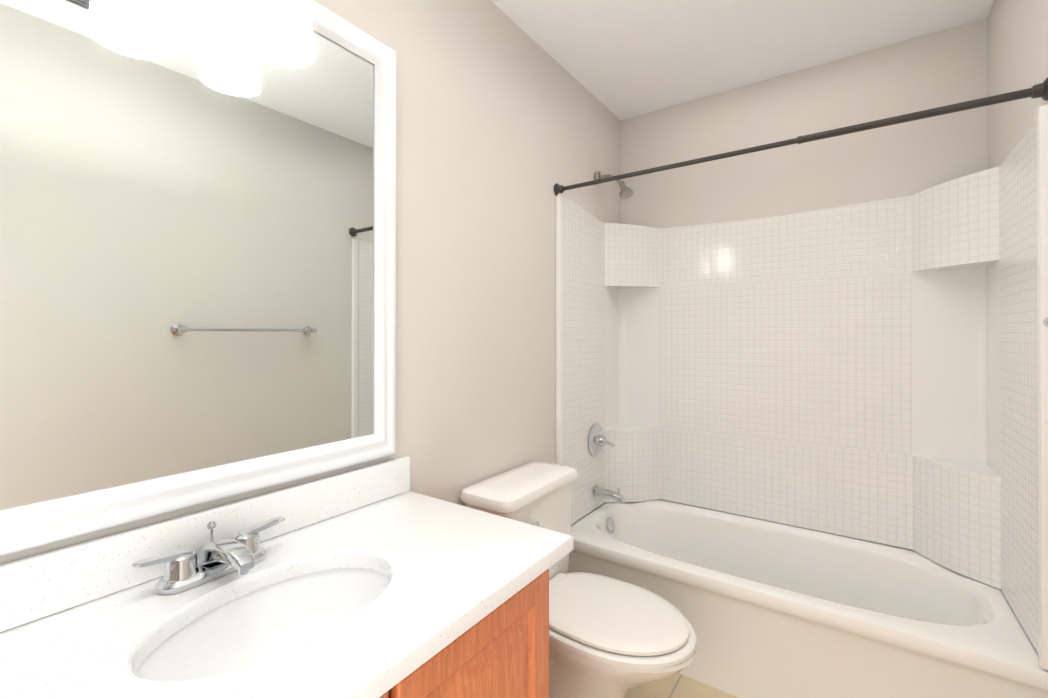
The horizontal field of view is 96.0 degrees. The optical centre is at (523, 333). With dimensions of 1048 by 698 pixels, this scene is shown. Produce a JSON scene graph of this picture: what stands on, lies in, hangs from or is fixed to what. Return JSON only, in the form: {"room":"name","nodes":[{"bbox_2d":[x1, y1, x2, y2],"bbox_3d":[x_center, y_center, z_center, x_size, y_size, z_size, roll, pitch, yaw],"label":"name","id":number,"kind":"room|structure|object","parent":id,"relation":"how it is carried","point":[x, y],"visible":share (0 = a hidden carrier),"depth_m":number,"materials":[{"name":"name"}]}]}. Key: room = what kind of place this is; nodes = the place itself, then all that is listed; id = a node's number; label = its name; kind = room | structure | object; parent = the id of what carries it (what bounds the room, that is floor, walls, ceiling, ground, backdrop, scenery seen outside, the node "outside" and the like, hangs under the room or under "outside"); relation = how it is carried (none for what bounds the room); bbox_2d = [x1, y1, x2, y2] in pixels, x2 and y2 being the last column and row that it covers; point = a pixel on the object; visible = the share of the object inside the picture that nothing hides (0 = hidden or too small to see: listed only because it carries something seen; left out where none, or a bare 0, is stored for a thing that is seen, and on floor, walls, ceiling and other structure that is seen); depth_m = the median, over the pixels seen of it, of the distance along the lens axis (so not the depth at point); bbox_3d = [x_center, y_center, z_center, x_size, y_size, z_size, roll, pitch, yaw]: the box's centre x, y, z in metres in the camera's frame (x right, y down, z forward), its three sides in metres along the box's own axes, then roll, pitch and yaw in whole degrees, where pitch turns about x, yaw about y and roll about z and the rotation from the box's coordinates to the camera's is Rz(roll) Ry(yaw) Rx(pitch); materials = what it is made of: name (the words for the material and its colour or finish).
{"room":"bathroom","nodes":[
{"label":"bathroom","id":0,"kind":"room"},
{"bbox_2d":[0,0,619,563],"bbox_3d":[-0.600,0.035,1.136,0.100,2.530,4.080,0,0,35],"label":"wall","id":1,"kind":"structure","parent":0,"point":[504,124],"depth_m":1.66,"materials":[{"name":"paint"}]},
{"bbox_2d":[0,0,395,555],"bbox_3d":[-0.698,-0.235,0.881,0.027,1.153,1.148,0,0,35],"label":"mirror","id":2,"kind":"object","parent":1,"relation":"attached to","point":[197,261],"visible":0.96,"depth_m":0.93,"materials":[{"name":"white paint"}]},
{"bbox_2d":[145,0,314,66],"bbox_3d":[-0.579,-0.780,0.916,0.186,0.382,0.430,0,0,35],"label":"sconce","id":3,"kind":"object","parent":1,"relation":"attached to","point":[280,32],"visible":1,"depth_m":0.94,"materials":[{"name":"white glass"}]},
{"bbox_2d":[596,171,632,199],"bbox_3d":[0.460,-0.758,2.381,0.189,0.168,0.073,0,0,35],"label":"shower head","id":4,"kind":"object","parent":1,"relation":"attached to","point":[626,192],"visible":0.85,"depth_m":2.35},
{"bbox_2d":[554,77,1047,195],"bbox_3d":[0.770,-0.648,1.684,1.517,0.058,0.058,0,0,35],"label":"rail","id":5,"kind":"object","parent":1,"relation":"attached to","point":[1038,90],"visible":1,"depth_m":1.48,"materials":[{"name":"black metal"}]},
{"bbox_2d":[623,673,738,697],"bbox_3d":[0.064,1.328,0.666,1.720,0.060,4.080,0,0,35],"label":"floor","id":6,"kind":"structure","parent":0,"point":[678,685],"depth_m":1.72,"materials":[{"name":"tile"}]},
{"bbox_2d":[0,456,572,697],"bbox_3d":[-0.474,0.828,0.727,0.565,0.940,1.240,0,0,35],"label":"bathroom vanity","id":7,"kind":"object","parent":6,"relation":"on","point":[379,580],"visible":0.92,"depth_m":0.85,"materials":[{"name":"white stone"}]},
{"bbox_2d":[132,516,284,594],"bbox_3d":[-0.555,0.411,0.881,0.160,0.093,0.259,0,0,35],"label":"faucet","id":8,"kind":"object","parent":7,"relation":"on","point":[242,552],"visible":0.98,"depth_m":0.86,"materials":[{"name":"silver metal"}]},
{"bbox_2d":[460,461,695,697],"bbox_3d":[0.198,0.905,1.550,0.707,0.793,0.476,0,0,35],"label":"toilet","id":9,"kind":"object","parent":6,"relation":"on","point":[609,637],"visible":0.75,"depth_m":1.46,"materials":[{"name":"white ceramic"}]},
{"bbox_2d":[568,499,1047,697],"bbox_3d":[0.968,1.098,1.961,1.514,0.410,0.717,0,0,35],"label":"bathtub","id":10,"kind":"object","parent":6,"relation":"on","point":[767,609],"visible":0.83,"depth_m":1.72,"materials":[{"name":"white ceramic"}]},
{"bbox_2d":[491,0,993,119],"bbox_3d":[0.064,-1.272,0.677,1.720,0.080,4.080,0,0,35],"label":"ceiling","id":11,"kind":"structure","parent":0,"point":[622,59],"depth_m":1.94,"materials":[{"name":"paint"}]},
{"bbox_2d":[620,18,987,550],"bbox_3d":[1.204,0.040,2.303,1.520,2.530,0.100,0,0,35],"label":"wall","id":12,"kind":"structure","parent":0,"point":[945,67],"depth_m":2.15,"materials":[{"name":"paint"}]},
{"bbox_2d":[556,104,1047,669],"bbox_3d":[0.970,0.126,1.967,1.516,1.528,0.714,0,0,35],"label":"shower surround","id":13,"kind":"structure","parent":12,"relation":"attached to","point":[872,372],"depth_m":2.09,"materials":[{"name":"tile"}]},
{"bbox_2d":[588,424,614,455],"bbox_3d":[0.394,0.540,2.385,0.072,0.164,0.164,0,0,35],"label":"shower valve","id":14,"kind":"object","parent":13,"relation":"attached to","point":[597,440],"visible":1,"depth_m":2.37,"materials":[{"name":"silver metal"}]},
{"bbox_2d":[593,485,624,503],"bbox_3d":[0.427,0.798,2.360,0.152,0.071,0.060,0,0,35],"label":"tub spout","id":15,"kind":"object","parent":13,"relation":"attached to","point":[598,491],"visible":1,"depth_m":2.35,"materials":[{"name":"silver metal"}]},
{"bbox_2d":[987,0,1047,168],"bbox_3d":[0.728,0.031,0.208,0.100,2.530,4.080,0,0,35],"label":"wall","id":16,"kind":"structure","parent":0,"point":[1017,45],"depth_m":1.54,"materials":[{"name":"paint"}]},
{"bbox_2d":[1043,317,1047,326],"bbox_3d":[1.002,-0.027,0.760,0.080,0.052,0.692,0,0,35],"label":"towel rail","id":17,"kind":"object","parent":16,"relation":"attached to","point":[1045,322],"visible":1,"depth_m":1.04,"materials":[{"name":"silver metal"}]}
]}

